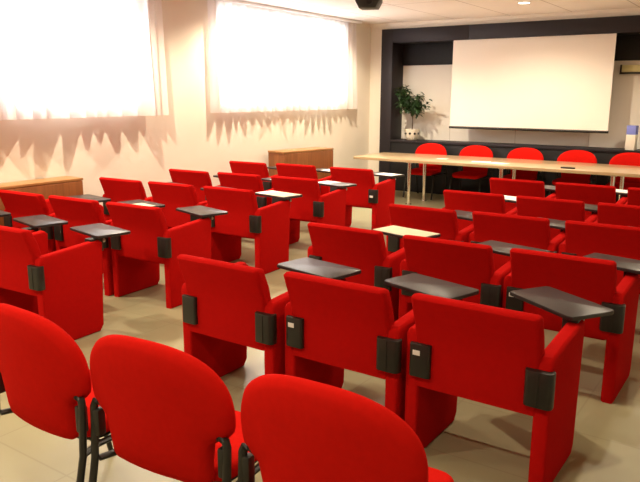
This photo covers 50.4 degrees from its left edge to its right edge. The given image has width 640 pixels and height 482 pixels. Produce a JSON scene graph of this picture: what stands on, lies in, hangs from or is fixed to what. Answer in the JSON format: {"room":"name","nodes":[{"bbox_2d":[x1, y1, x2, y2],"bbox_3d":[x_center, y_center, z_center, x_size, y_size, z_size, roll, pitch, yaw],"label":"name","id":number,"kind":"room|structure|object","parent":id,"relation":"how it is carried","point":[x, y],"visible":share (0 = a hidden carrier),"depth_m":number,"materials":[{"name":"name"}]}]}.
{"room":"lecture hall","nodes":[
{"label":"lecture hall","id":0,"kind":"room"},
{"bbox_2d":[0,0,370,205],"bbox_3d":[-2.766,-1.500,8.107,0.280,3.100,13.670,8,15,34],"label":"wall","id":1,"kind":"structure","parent":0,"point":[144,149],"depth_m":9.10,"materials":[{"name":"beige paint"}]},
{"bbox_2d":[0,190,639,481],"bbox_3d":[0.766,0.598,6.078,8.900,0.120,14.070,8,15,34],"label":"floor","id":2,"kind":"structure","parent":0,"point":[483,442],"depth_m":3.77,"materials":[{"name":"beige tile"}]},
{"bbox_2d":[0,210,10,216],"bbox_3d":[-3.298,0.080,6.022,0.806,0.883,0.978,8,14,31],"label":"chair","id":3,"kind":"object","parent":2,"relation":"on","point":[2,213],"visible":1,"depth_m":6.06,"materials":[{"name":"black plastic"}]},
{"bbox_2d":[13,215,67,232],"bbox_3d":[-2.651,0.163,5.649,0.806,0.883,0.978,8,14,31],"label":"chair","id":4,"kind":"object","parent":2,"relation":"on","point":[35,222],"visible":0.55,"depth_m":5.69,"materials":[{"name":"black plastic"}]},
{"bbox_2d":[0,176,82,225],"bbox_3d":[-3.506,-0.076,6.753,0.303,0.880,2.584,8,15,34],"label":"base cabinet","id":5,"kind":"object","parent":2,"relation":"on","point":[64,186],"visible":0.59,"depth_m":7.30,"materials":[{"name":"brown wood"}]},
{"bbox_2d":[0,190,110,252],"bbox_3d":[-2.632,-0.108,6.909,0.776,0.883,0.888,8,14,31],"label":"chair","id":6,"kind":"object","parent":2,"relation":"on","point":[19,204],"visible":0.3,"depth_m":6.52,"materials":[{"name":"red fabric"}]},
{"bbox_2d":[0,303,112,481],"bbox_3d":[-1.029,0.700,2.951,0.658,0.989,0.695,9,15,35],"label":"chair","id":7,"kind":"object","parent":2,"relation":"on","point":[45,377],"visible":0.77,"depth_m":2.62,"materials":[{"name":"red fabric"}]},
{"bbox_2d":[0,223,130,339],"bbox_3d":[-2.010,0.248,5.266,0.796,0.883,0.958,8,14,31],"label":"chair","id":8,"kind":"object","parent":2,"relation":"on","point":[64,287],"visible":0.94,"depth_m":4.98,"materials":[{"name":"red fabric"}]},
{"bbox_2d":[48,195,164,295],"bbox_3d":[-2.000,-0.030,6.557,0.776,0.883,0.888,8,14,31],"label":"chair","id":9,"kind":"object","parent":2,"relation":"on","point":[77,211],"visible":0.38,"depth_m":6.18,"materials":[{"name":"red fabric"}]},
{"bbox_2d":[135,203,154,205],"bbox_3d":[-1.715,-0.343,6.532,0.245,0.002,0.160,11,16,42],"label":"paper sheet","id":10,"kind":"object","parent":9,"relation":"on","point":[143,204],"visible":0.43,"depth_m":6.57,"materials":[{"name":"beige paper"}]},
{"bbox_2d":[99,177,180,220],"bbox_3d":[-1.980,-0.328,7.942,0.776,0.883,0.888,8,14,31],"label":"chair","id":11,"kind":"object","parent":2,"relation":"on","point":[117,190],"visible":0.19,"depth_m":7.55,"materials":[{"name":"red fabric"}]},
{"bbox_2d":[106,202,227,308],"bbox_3d":[-1.342,0.049,6.204,0.792,0.883,0.913,8,14,31],"label":"chair","id":12,"kind":"object","parent":2,"relation":"on","point":[137,256],"visible":0.87,"depth_m":5.90,"materials":[{"name":"red fabric"}]},
{"bbox_2d":[89,334,259,481],"bbox_3d":[-0.481,0.771,2.631,0.658,0.989,0.695,7,14,29],"label":"chair","id":13,"kind":"object","parent":2,"relation":"on","point":[169,414],"visible":0.89,"depth_m":2.33,"materials":[{"name":"red fabric"}]},
{"bbox_2d":[148,181,235,228],"bbox_3d":[-1.347,-0.252,7.601,0.776,0.883,0.888,8,14,31],"label":"chair","id":14,"kind":"object","parent":2,"relation":"on","point":[173,196],"visible":0.18,"depth_m":7.23,"materials":[{"name":"red fabric"}]},
{"bbox_2d":[169,169,220,201],"bbox_3d":[-1.395,-0.517,8.830,0.776,0.883,0.888,8,14,31],"label":"chair","id":15,"kind":"object","parent":2,"relation":"on","point":[198,179],"visible":0.12,"depth_m":8.42,"materials":[{"name":"red fabric"}]},
{"bbox_2d":[217,172,273,207],"bbox_3d":[-0.733,-0.442,8.494,0.776,0.883,0.888,8,14,31],"label":"chair","id":16,"kind":"object","parent":2,"relation":"on","point":[231,180],"visible":0.22,"depth_m":8.05,"materials":[{"name":"red fabric"}]},
{"bbox_2d":[203,186,302,273],"bbox_3d":[-0.689,-0.172,7.244,0.776,0.883,0.888,8,14,31],"label":"chair","id":17,"kind":"object","parent":2,"relation":"on","point":[269,225],"visible":0.8,"depth_m":6.95,"materials":[{"name":"red fabric"}]},
{"bbox_2d":[256,190,278,193],"bbox_3d":[-0.545,-0.528,7.411,0.220,0.002,0.250,11,16,42],"label":"paper sheet","id":18,"kind":"object","parent":17,"relation":"on","point":[271,191],"visible":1,"depth_m":7.41,"materials":[{"name":"white paper"}]},
{"bbox_2d":[265,191,301,196],"bbox_3d":[-0.409,-0.500,7.271,0.340,0.002,0.260,11,16,41],"label":"paper sheet","id":19,"kind":"object","parent":17,"relation":"on","point":[280,194],"visible":1,"depth_m":7.25,"materials":[{"name":"beige paper"}]},
{"bbox_2d":[229,161,277,190],"bbox_3d":[-0.776,-0.741,9.886,0.776,0.883,0.888,8,14,31],"label":"chair","id":20,"kind":"object","parent":2,"relation":"on","point":[255,168],"visible":0.2,"depth_m":9.44,"materials":[{"name":"red fabric"}]},
{"bbox_2d":[177,254,360,376],"bbox_3d":[-0.295,0.487,4.190,0.870,0.883,0.840,8,15,34],"label":"chair","id":21,"kind":"object","parent":2,"relation":"on","point":[228,308],"visible":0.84,"depth_m":3.92,"materials":[{"name":"red fabric"}]},
{"bbox_2d":[268,147,333,179],"bbox_3d":[-0.296,-1.006,10.979,0.378,0.945,1.124,11,16,42],"label":"base cabinet","id":22,"kind":"object","parent":2,"relation":"on","point":[319,157],"visible":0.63,"depth_m":10.73,"materials":[{"name":"brown wood"}]},
{"bbox_2d":[276,163,331,194],"bbox_3d":[-0.098,-0.672,9.574,0.776,0.883,0.888,8,14,31],"label":"chair","id":23,"kind":"object","parent":2,"relation":"on","point":[286,170],"visible":0.16,"depth_m":9.17,"materials":[{"name":"red fabric"}]},
{"bbox_2d":[271,176,356,243],"bbox_3d":[-0.061,-0.363,8.139,0.776,0.883,0.888,8,14,31],"label":"chair","id":24,"kind":"object","parent":2,"relation":"on","point":[328,208],"visible":0.65,"depth_m":7.80,"materials":[{"name":"red fabric"}]},
{"bbox_2d":[318,181,339,183],"bbox_3d":[0.099,-0.716,8.298,0.225,0.002,0.240,11,16,42],"label":"paper sheet","id":25,"kind":"object","parent":24,"relation":"on","point":[323,182],"visible":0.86,"depth_m":8.27,"materials":[{"name":"white paper"}]},
{"bbox_2d":[238,374,453,481],"bbox_3d":[0.119,0.847,2.289,0.658,0.989,0.695,8,14,31],"label":"chair","id":26,"kind":"object","parent":2,"relation":"on","point":[297,429],"visible":1,"depth_m":1.97,"materials":[{"name":"red fabric"}]},
{"bbox_2d":[329,167,403,229],"bbox_3d":[0.634,-0.574,9.132,0.776,0.883,0.888,8,14,31],"label":"chair","id":27,"kind":"object","parent":2,"relation":"on","point":[377,197],"visible":0.73,"depth_m":8.78,"materials":[{"name":"red fabric"}]},
{"bbox_2d":[378,173,401,175],"bbox_3d":[0.917,-0.898,9.156,0.305,0.002,0.225,10,16,39],"label":"paper sheet","id":28,"kind":"object","parent":27,"relation":"on","point":[387,174],"visible":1,"depth_m":9.13,"materials":[{"name":"white paper"}]},
{"bbox_2d":[307,222,440,321],"bbox_3d":[0.424,0.260,5.254,0.776,0.883,0.888,8,15,34],"label":"chair","id":29,"kind":"object","parent":2,"relation":"on","point":[364,250],"visible":0.48,"depth_m":4.86,"materials":[{"name":"red fabric"}]},
{"bbox_2d":[373,225,438,236],"bbox_3d":[0.668,-0.073,5.320,0.262,0.002,0.470,-11,17,-42],"label":"paper sheet","id":30,"kind":"object","parent":29,"relation":"on","point":[393,229],"visible":0.86,"depth_m":5.32,"materials":[{"name":"beige paper"}]},
{"bbox_2d":[283,271,478,419],"bbox_3d":[0.351,0.571,3.811,0.874,0.883,0.841,8,15,34],"label":"chair","id":31,"kind":"object","parent":2,"relation":"on","point":[332,326],"visible":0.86,"depth_m":3.52,"materials":[{"name":"red fabric"}]},
{"bbox_2d":[402,143,447,199],"bbox_3d":[1.905,-1.267,12.240,0.632,0.949,0.667,8,15,34],"label":"chair","id":32,"kind":"object","parent":2,"relation":"on","point":[433,170],"visible":0.72,"depth_m":12.26,"materials":[{"name":"red fabric"}]},
{"bbox_2d":[386,204,473,255],"bbox_3d":[1.099,0.087,6.070,0.826,0.883,0.788,8,15,34],"label":"chair","id":33,"kind":"object","parent":2,"relation":"on","point":[444,222],"visible":0.3,"depth_m":5.74,"materials":[{"name":"red fabric"}]},
{"bbox_2d":[449,145,492,191],"bbox_3d":[2.614,-1.162,11.765,0.632,0.949,0.667,8,15,34],"label":"chair","id":34,"kind":"object","parent":2,"relation":"on","point":[468,172],"visible":0.72,"depth_m":11.79,"materials":[{"name":"red fabric"}]},
{"bbox_2d":[398,235,549,318],"bbox_3d":[1.076,0.370,4.758,0.856,0.883,0.788,8,15,34],"label":"chair","id":35,"kind":"object","parent":2,"relation":"on","point":[471,265],"visible":0.47,"depth_m":4.44,"materials":[{"name":"red fabric"}]},
{"bbox_2d":[442,190,516,231],"bbox_3d":[1.742,-0.113,7.014,0.776,0.883,0.888,8,15,34],"label":"chair","id":36,"kind":"object","parent":2,"relation":"on","point":[468,201],"visible":0.16,"depth_m":6.64,"materials":[{"name":"red fabric"}]},
{"bbox_2d":[504,195,515,200],"bbox_3d":[1.986,-0.449,7.090,0.240,0.002,0.435,-11,17,-42],"label":"paper sheet","id":37,"kind":"object","parent":36,"relation":"on","point":[505,196],"visible":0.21,"depth_m":7.11,"materials":[{"name":"white paper"}]},
{"bbox_2d":[353,152,639,204],"bbox_3d":[3.104,-0.876,10.876,5.300,0.760,1.260,8,15,34],"label":"conference table","id":38,"kind":"object","parent":2,"relation":"on","point":[623,171],"visible":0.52,"depth_m":10.71,"materials":[{"name":"brown wood"}]},
{"bbox_2d":[472,161,490,162],"bbox_3d":[2.571,-1.262,10.845,0.300,0.003,0.210,4,13,17],"label":"paper sheet","id":39,"kind":"object","parent":38,"relation":"on","point":[472,161],"visible":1,"depth_m":10.88,"materials":[{"name":"white paper"}]},
{"bbox_2d":[404,286,613,481],"bbox_3d":[0.993,0.641,3.495,0.820,0.883,0.982,8,15,34],"label":"chair","id":40,"kind":"object","parent":2,"relation":"on","point":[489,355],"visible":0.98,"depth_m":3.16,"materials":[{"name":"red fabric"}]},
{"bbox_2d":[468,211,565,271],"bbox_3d":[1.743,0.168,5.710,0.826,0.883,0.788,8,15,34],"label":"chair","id":41,"kind":"object","parent":2,"relation":"on","point":[534,232],"visible":0.38,"depth_m":5.39,"materials":[{"name":"red fabric"}]},
{"bbox_2d":[490,178,555,212],"bbox_3d":[2.423,-0.316,7.969,0.776,0.883,0.788,8,15,34],"label":"chair","id":42,"kind":"object","parent":2,"relation":"on","point":[509,187],"visible":0.23,"depth_m":7.64,"materials":[{"name":"red fabric"}]},
{"bbox_2d":[503,148,543,180],"bbox_3d":[3.323,-1.057,11.290,0.632,0.949,0.667,8,15,34],"label":"chair","id":43,"kind":"object","parent":2,"relation":"on","point":[519,153],"visible":0.46,"depth_m":11.35,"materials":[{"name":"red fabric"}]},
{"bbox_2d":[515,196,597,240],"bbox_3d":[2.348,-0.016,6.573,0.826,0.883,0.788,8,15,34],"label":"chair","id":44,"kind":"object","parent":2,"relation":"on","point":[550,208],"visible":0.25,"depth_m":6.25,"materials":[{"name":"red fabric"}]},
{"bbox_2d":[502,248,639,403],"bbox_3d":[1.689,0.455,4.371,0.856,0.883,0.788,8,15,34],"label":"chair","id":45,"kind":"object","parent":2,"relation":"on","point":[592,277],"visible":0.8,"depth_m":4.06,"materials":[{"name":"red fabric"}]},
{"bbox_2d":[548,150,596,195],"bbox_3d":[4.016,-0.955,10.826,0.632,0.949,0.667,8,15,34],"label":"chair","id":46,"kind":"object","parent":2,"relation":"on","point":[581,156],"visible":0.51,"depth_m":10.88,"materials":[{"name":"red fabric"}]},
{"bbox_2d":[554,182,627,219],"bbox_3d":[3.070,-0.241,7.630,0.776,0.883,0.888,8,15,34],"label":"chair","id":47,"kind":"object","parent":2,"relation":"on","point":[588,193],"visible":0.27,"depth_m":7.25,"materials":[{"name":"red fabric"}]},
{"bbox_2d":[616,189,627,192],"bbox_3d":[3.314,-0.576,7.707,0.240,0.002,0.435,-11,17,-42],"label":"paper sheet","id":48,"kind":"object","parent":47,"relation":"on","point":[617,190],"visible":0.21,"depth_m":7.60,"materials":[{"name":"white paper"}]},
{"bbox_2d":[558,220,639,293],"bbox_3d":[2.356,0.253,5.323,0.826,0.883,0.788,8,15,34],"label":"chair","id":49,"kind":"object","parent":2,"relation":"on","point":[581,238],"visible":0.31,"depth_m":5.03,"materials":[{"name":"red fabric"}]},
{"bbox_2d":[594,202,639,226],"bbox_3d":[2.951,0.071,6.181,0.826,0.883,0.788,8,15,34],"label":"chair","id":50,"kind":"object","parent":2,"relation":"on","point":[608,213],"visible":0.16,"depth_m":5.91,"materials":[{"name":"red fabric"}]},
{"bbox_2d":[605,152,639,189],"bbox_3d":[4.676,-0.857,10.385,0.632,0.949,0.667,8,15,34],"label":"chair","id":51,"kind":"object","parent":2,"relation":"on","point":[630,159],"visible":0.46,"depth_m":10.48,"materials":[{"name":"red fabric"}]},
{"bbox_2d":[625,187,639,205],"bbox_3d":[3.678,-0.153,7.236,0.776,0.883,0.888,8,15,34],"label":"chair","id":52,"kind":"object","parent":2,"relation":"on","point":[633,198],"visible":0.15,"depth_m":6.98,"materials":[{"name":"red fabric"}]},
{"bbox_2d":[241,0,639,23],"bbox_3d":[0.779,-2.550,5.401,8.900,0.120,14.070,8,15,34],"label":"ceiling","id":53,"kind":"structure","parent":0,"point":[390,11],"depth_m":10.36,"materials":[{"name":"white paint"}]},
{"bbox_2d":[0,0,168,119],"bbox_3d":[-3.324,-1.964,6.615,0.213,1.560,4.990,8,15,34],"label":"curtain","id":54,"kind":"object","parent":53,"relation":"hanging from","point":[65,59],"visible":1,"depth_m":7.61,"materials":[{"name":"white fabric"}]},
{"bbox_2d":[207,0,361,112],"bbox_3d":[-0.390,-2.875,10.879,0.135,1.550,3.940,8,15,34],"label":"curtain","id":55,"kind":"object","parent":53,"relation":"hanging from","point":[262,57],"visible":1,"depth_m":10.55,"materials":[{"name":"white fabric"}]},
{"bbox_2d":[355,0,381,9],"bbox_3d":[0.553,-2.804,7.682,0.274,0.345,0.255,3,13,14],"label":"projector","id":56,"kind":"object","parent":53,"relation":"hanging from","point":[362,4],"visible":1,"depth_m":7.62,"materials":[{"name":"black plastic"}]},
{"bbox_2d":[517,1,530,3],"bbox_3d":[2.913,-3.402,9.705,0.200,0.010,0.200,8,15,34],"label":"recessed light","id":57,"kind":"object","parent":53,"relation":"in","point":[522,2],"visible":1,"depth_m":9.67,"materials":[{"name":"white"}]},
{"bbox_2d":[368,12,639,183],"bbox_3d":[4.551,-2.103,11.045,8.400,3.100,0.450,8,15,34],"label":"wall","id":58,"kind":"structure","parent":0,"point":[376,32],"depth_m":12.93,"materials":[{"name":"beige paint"}]},
{"bbox_2d":[370,8,639,27],"bbox_3d":[4.421,-3.551,10.531,8.400,0.055,0.030,8,15,34],"label":"trim","id":59,"kind":"structure","parent":58,"relation":"attached to","point":[626,9],"depth_m":11.32,"materials":[{"name":"beige paint"}]},
{"bbox_2d":[379,15,639,201],"bbox_3d":[3.582,-2.180,11.646,5.580,2.990,0.470,8,15,34],"label":"wall surround","id":60,"kind":"object","parent":58,"relation":"attached to","point":[421,58],"visible":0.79,"depth_m":12.23,"materials":[{"name":"black paint"}]},
{"bbox_2d":[394,85,431,139],"bbox_3d":[1.761,-2.413,12.756,0.847,1.033,0.648,8,15,34],"label":"potted plant","id":61,"kind":"object","parent":60,"relation":"on","point":[412,105],"visible":1,"depth_m":12.71,"materials":[{"name":"green plant"}]},
{"bbox_2d":[449,33,617,132],"bbox_3d":[3.471,-2.632,11.416,2.820,1.542,0.090,8,15,34],"label":"projection screen","id":62,"kind":"object","parent":60,"relation":"hanging from","point":[562,83],"visible":1,"depth_m":11.34,"materials":[{"name":"fabric"}]},
{"bbox_2d":[620,65,639,73],"bbox_3d":[5.106,-2.703,10.692,0.720,0.145,0.064,8,15,34],"label":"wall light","id":63,"kind":"object","parent":60,"relation":"attached to","point":[624,69],"visible":1,"depth_m":10.79,"materials":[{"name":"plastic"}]},
{"bbox_2d":[625,125,638,149],"bbox_3d":[4.913,-1.626,10.713,0.142,0.380,0.122,11,16,41],"label":"carton","id":64,"kind":"object","parent":60,"relation":"on","point":[632,130],"visible":1,"depth_m":10.67,"materials":[{"name":"beige cardboard"}]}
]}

